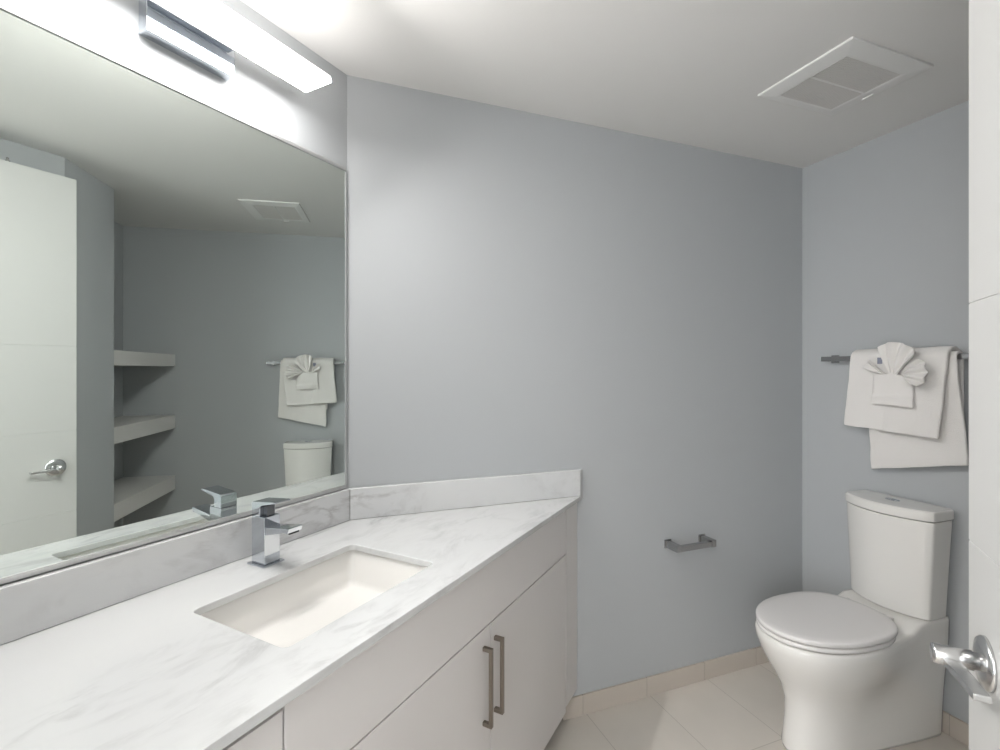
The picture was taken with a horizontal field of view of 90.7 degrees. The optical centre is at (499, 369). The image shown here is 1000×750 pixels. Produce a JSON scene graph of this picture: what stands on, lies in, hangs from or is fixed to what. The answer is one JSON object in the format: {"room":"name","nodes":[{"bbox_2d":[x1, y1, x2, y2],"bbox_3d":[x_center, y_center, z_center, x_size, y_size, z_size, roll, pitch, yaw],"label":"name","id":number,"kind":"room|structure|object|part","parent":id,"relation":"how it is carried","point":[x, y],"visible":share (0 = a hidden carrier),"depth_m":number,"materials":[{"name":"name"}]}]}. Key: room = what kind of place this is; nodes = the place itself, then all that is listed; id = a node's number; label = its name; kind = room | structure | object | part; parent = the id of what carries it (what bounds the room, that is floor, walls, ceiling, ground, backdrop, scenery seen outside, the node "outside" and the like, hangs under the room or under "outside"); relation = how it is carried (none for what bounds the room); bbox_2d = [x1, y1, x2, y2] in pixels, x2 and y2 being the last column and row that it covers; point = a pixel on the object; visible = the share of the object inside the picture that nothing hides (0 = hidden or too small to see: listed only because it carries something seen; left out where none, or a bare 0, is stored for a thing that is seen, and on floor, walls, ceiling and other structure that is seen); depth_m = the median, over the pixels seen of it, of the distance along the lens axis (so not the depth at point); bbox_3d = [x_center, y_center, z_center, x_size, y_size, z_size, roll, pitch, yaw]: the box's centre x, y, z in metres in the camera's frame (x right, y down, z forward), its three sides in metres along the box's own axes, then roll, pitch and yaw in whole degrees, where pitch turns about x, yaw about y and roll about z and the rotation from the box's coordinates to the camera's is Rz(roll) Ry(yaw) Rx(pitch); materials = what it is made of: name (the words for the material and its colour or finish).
{"room":"bathroom","nodes":[
{"label":"bathroom","id":0,"kind":"room"},
{"bbox_2d":[0,0,346,585],"bbox_3d":[-0.875,0.201,1.173,0.100,2.440,1.267,0,0,29],"label":"wall","id":1,"kind":"structure","parent":0,"point":[315,120],"depth_m":1.35,"materials":[{"name":"grey paint"}]},
{"bbox_2d":[0,2,346,584],"bbox_3d":[-0.796,-0.144,1.202,0.009,1.097,1.122,0,0,29],"label":"vanity mirror","id":2,"kind":"object","parent":1,"relation":"attached to","point":[173,264],"visible":1,"depth_m":1.15,"materials":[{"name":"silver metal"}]},
{"bbox_2d":[0,488,349,644],"bbox_3d":[-0.791,0.462,1.201,0.020,0.106,1.133,0,0,29],"label":"backsplash","id":3,"kind":"structure","parent":1,"relation":"attached to","point":[28,606],"depth_m":1.12,"materials":[{"name":"white stone"}]},
{"bbox_2d":[139,0,330,91],"bbox_3d":[-0.707,-0.822,1.192,0.176,0.094,0.610,0,0,29],"label":"vanity light","id":4,"kind":"object","parent":1,"relation":"attached to","point":[208,34],"visible":1,"depth_m":1.22,"materials":[{"name":"silver metal"}]},
{"bbox_2d":[347,75,801,696],"bbox_3d":[0.483,0.201,2.149,2.206,2.440,0.100,0,0,-21],"label":"wall","id":5,"kind":"structure","parent":0,"point":[527,292],"depth_m":2.06,"materials":[{"name":"grey paint"}]},
{"bbox_2d":[348,469,581,519],"bbox_3d":[-0.089,0.462,1.863,0.928,0.106,0.020,0,0,-21],"label":"backsplash","id":6,"kind":"structure","parent":5,"relation":"attached to","point":[418,497],"depth_m":1.83,"materials":[{"name":"white stone"}]},
{"bbox_2d":[562,646,768,720],"bbox_3d":[0.887,1.380,2.245,1.360,0.082,0.011,0,0,-21],"label":"baseboard","id":7,"kind":"structure","parent":5,"relation":"attached to","point":[586,703],"depth_m":2.17,"materials":[{"name":"beige tile"}]},
{"bbox_2d":[664,534,715,552],"bbox_3d":[0.848,0.772,2.194,0.228,0.038,0.078,0,0,-21],"label":"toilet paper holder","id":8,"kind":"object","parent":5,"relation":"attached to","point":[704,541],"visible":1,"depth_m":2.17,"materials":[{"name":"silver metal"}]},
{"bbox_3d":[0.760,0.772,2.157,0.024,0.030,0.072,0,0,-21],"label":"post","id":9,"kind":"part","parent":8,"relation":"part of","materials":[{"name":"silver metal"}]},
{"bbox_3d":[0.939,0.772,2.226,0.024,0.030,0.072,0,0,-21],"label":"post","id":10,"kind":"part","parent":8,"relation":"part of","materials":[{"name":"silver metal"}]},
{"bbox_2d":[240,0,968,167],"bbox_3d":[0.284,-1.049,0.500,3.380,0.060,5.150,0,0,29],"label":"ceiling","id":11,"kind":"structure","parent":0,"point":[687,72],"depth_m":1.60,"materials":[{"name":"white paint"}]},
{"bbox_2d":[758,36,933,115],"bbox_3d":[1.200,-1.011,1.736,0.396,0.014,0.344,0,0,-21],"label":"ceiling vent","id":12,"kind":"object","parent":11,"relation":"in","point":[855,70],"visible":1,"depth_m":1.70,"materials":[{"name":"white plastic"}]},
{"bbox_2d":[782,57,900,108],"bbox_3d":[1.200,-1.013,1.750,0.272,0.008,0.242,0,0,-21],"label":"grille","id":13,"kind":"object","parent":12,"relation":"attached to","point":[845,80],"depth_m":1.74,"materials":[{"name":"white plastic"}]},
{"bbox_2d":[544,662,968,749],"bbox_3d":[0.164,1.451,0.436,3.164,0.060,5.396,0,0,38],"label":"floor","id":14,"kind":"structure","parent":0,"point":[743,709],"depth_m":1.99,"materials":[{"name":"beige tile"}]},
{"bbox_2d":[222,709,282,749],"bbox_3d":[-0.688,0.977,0.743,0.599,0.886,0.424,0,0,29],"label":"base cabinet","id":15,"kind":"object","parent":14,"relation":"on","point":[267,735],"visible":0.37,"depth_m":0.77,"materials":[{"name":"white paint"}]},
{"bbox_2d":[281,503,576,749],"bbox_3d":[-0.253,0.977,1.544,0.599,0.886,1.398,0,0,29],"label":"base cabinet","id":16,"kind":"object","parent":14,"relation":"on","point":[482,666],"depth_m":1.31,"materials":[{"name":"white paint"}]},
{"bbox_2d":[0,495,582,749],"bbox_3d":[-0.364,0.524,1.373,0.605,0.018,1.843,0,0,29],"label":"countertop","id":17,"kind":"structure","parent":16,"relation":"on","point":[147,671],"depth_m":0.92,"materials":[{"name":"white stone"}]},
{"bbox_2d":[247,497,302,568],"bbox_3d":[-0.589,0.428,1.300,0.152,0.174,0.064,0,0,29],"label":"bathroom faucet","id":18,"kind":"object","parent":17,"relation":"on","point":[267,528],"visible":1,"depth_m":1.30,"materials":[{"name":"silver metal"}]},
{"bbox_3d":[-0.626,0.513,1.320,0.068,0.004,0.064,0,0,29],"label":"plate","id":19,"kind":"part","parent":18,"relation":"part of","materials":[{"name":"silver metal"}]},
{"bbox_2d":[264,505,274,515],"bbox_3d":[-0.614,0.373,1.313,0.014,0.028,0.023,0,0,29],"label":"handle","id":20,"kind":"object","parent":18,"relation":"attached to","point":[269,510],"depth_m":1.31,"materials":[{"name":"silver metal"}]},
{"bbox_3d":[-0.607,0.364,1.310,0.094,0.045,0.047,0,0,29],"label":"lever","id":21,"kind":"part","parent":18,"relation":"part of","materials":[{"name":"silver metal"}]},
{"bbox_3d":[-0.563,0.417,1.286,0.091,0.030,0.043,0,0,29],"label":"spout","id":22,"kind":"part","parent":18,"relation":"part of","materials":[{"name":"silver metal"}]},
{"bbox_2d":[201,550,426,647],"bbox_3d":[-0.420,0.590,1.188,0.345,0.112,0.507,0,0,29],"label":"undermount sink","id":23,"kind":"object","parent":17,"relation":"in","point":[282,613],"visible":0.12,"depth_m":1.30,"materials":[{"name":"white ceramic"}]},
{"bbox_3d":[-0.197,1.023,1.101,0.020,0.612,0.674,0,0,29],"label":"cabinet door","id":24,"kind":"part","parent":16,"relation":"part of","materials":[{"name":"white paint"}]},
{"bbox_3d":[-0.033,0.869,1.352,0.028,0.216,0.012,0,0,29],"label":"bar pull","id":25,"kind":"part","parent":16,"relation":"part of","materials":[{"name":"silver metal"}]},
{"bbox_3d":[-0.002,0.869,1.408,0.028,0.216,0.012,0,0,29],"label":"bar pull","id":26,"kind":"part","parent":16,"relation":"part of","materials":[{"name":"silver metal"}]},
{"bbox_3d":[0.106,1.023,1.659,0.020,0.612,0.590,0,0,29],"label":"cabinet door","id":27,"kind":"part","parent":16,"relation":"part of","materials":[{"name":"white paint"}]},
{"bbox_3d":[0.275,0.923,1.982,0.029,0.776,0.125,0,0,29],"label":"filler panel","id":28,"kind":"part","parent":16,"relation":"part of","materials":[{"name":"white wood"}]},
{"bbox_2d":[755,490,953,749],"bbox_3d":[1.339,0.975,1.926,0.743,0.894,0.382,0,0,-19],"label":"toilet","id":29,"kind":"object","parent":14,"relation":"on","point":[855,669],"visible":1,"depth_m":1.86,"materials":[{"name":"white ceramic"}]},
{"bbox_3d":[1.222,0.971,1.886,0.490,0.016,0.376,0,0,-19],"label":"seat","id":30,"kind":"part","parent":29,"relation":"part of","materials":[{"name":"white plastic"}]},
{"bbox_3d":[1.227,0.948,1.887,0.505,0.024,0.380,0,0,-19],"label":"lid","id":31,"kind":"part","parent":29,"relation":"part of","materials":[{"name":"white plastic"}]},
{"bbox_3d":[1.341,1.187,1.926,0.740,0.468,0.382,0,0,-19],"label":"bowl","id":32,"kind":"part","parent":29,"relation":"part of","materials":[{"name":"white ceramic"}]},
{"bbox_3d":[1.599,0.764,2.014,0.174,0.377,0.336,0,0,-19],"label":"tank","id":33,"kind":"part","parent":29,"relation":"part of","materials":[{"name":"white ceramic"}]},
{"bbox_3d":[1.599,0.552,2.014,0.182,0.041,0.342,0,0,-19],"label":"tank lid","id":34,"kind":"part","parent":29,"relation":"part of","materials":[{"name":"white ceramic"}]},
{"bbox_2d":[802,101,969,723],"bbox_3d":[1.888,0.201,1.706,0.100,2.440,1.735,0,0,-21],"label":"wall","id":35,"kind":"structure","parent":0,"point":[885,218],"depth_m":2.16,"materials":[{"name":"grey paint"}]},
{"bbox_2d":[821,353,968,362],"bbox_3d":[1.667,-0.051,2.058,0.060,0.036,0.636,0,0,-21],"label":"towel bar","id":36,"kind":"object","parent":35,"relation":"attached to","point":[834,358],"visible":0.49,"depth_m":2.25,"materials":[{"name":"silver metal"}]},
{"bbox_2d":[869,351,968,468],"bbox_3d":[1.668,0.178,1.988,0.057,0.505,0.349,0,0,-21],"label":"bath towel","id":37,"kind":"object","parent":36,"relation":"hanging from","point":[887,449],"visible":0.47,"depth_m":1.90,"materials":[{"name":"white fabric"}]},
{"bbox_2d":[844,346,959,438],"bbox_3d":[1.646,0.086,2.040,0.101,0.354,0.385,0,0,-21],"label":"hand towel","id":38,"kind":"object","parent":37,"relation":"on","point":[924,419],"visible":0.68,"depth_m":1.98,"materials":[{"name":"white fabric"}]},
{"bbox_2d":[863,342,927,407],"bbox_3d":[1.585,0.018,1.975,0.066,0.261,0.240,0,0,-13],"label":"washcloth","id":39,"kind":"object","parent":38,"relation":"attached to","point":[893,388],"visible":1,"depth_m":1.98,"materials":[{"name":"white fabric"}]},
{"bbox_2d":[942,711,968,746],"bbox_3d":[1.835,1.380,1.691,0.011,0.082,1.725,0,0,-21],"label":"baseboard","id":40,"kind":"structure","parent":35,"relation":"attached to","point":[952,726],"depth_m":1.90,"materials":[{"name":"beige tile"}]},
{"bbox_3d":[0.668,0.201,0.243,0.100,2.440,1.104,0,0,29],"label":"wall","id":41,"kind":"structure","parent":0,"visible":0},
{"bbox_2d":[929,0,999,749],"bbox_3d":[0.559,0.252,0.380,0.168,2.314,0.964,0,0,29],"label":"bathroom door","id":42,"kind":"structure","parent":41,"relation":"in","point":[976,669],"depth_m":0.74,"materials":[{"name":"white paint"}]},
{"bbox_3d":[0.675,0.448,0.715,0.022,0.010,0.095,0,0,22],"label":"lever handle","id":43,"kind":"part","parent":42,"relation":"part of","materials":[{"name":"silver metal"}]},
{"bbox_3d":[0.561,0.262,0.384,0.040,2.295,0.951,0,0,29],"label":"door","id":44,"kind":"part","parent":42,"relation":"part of","materials":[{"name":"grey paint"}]}
]}

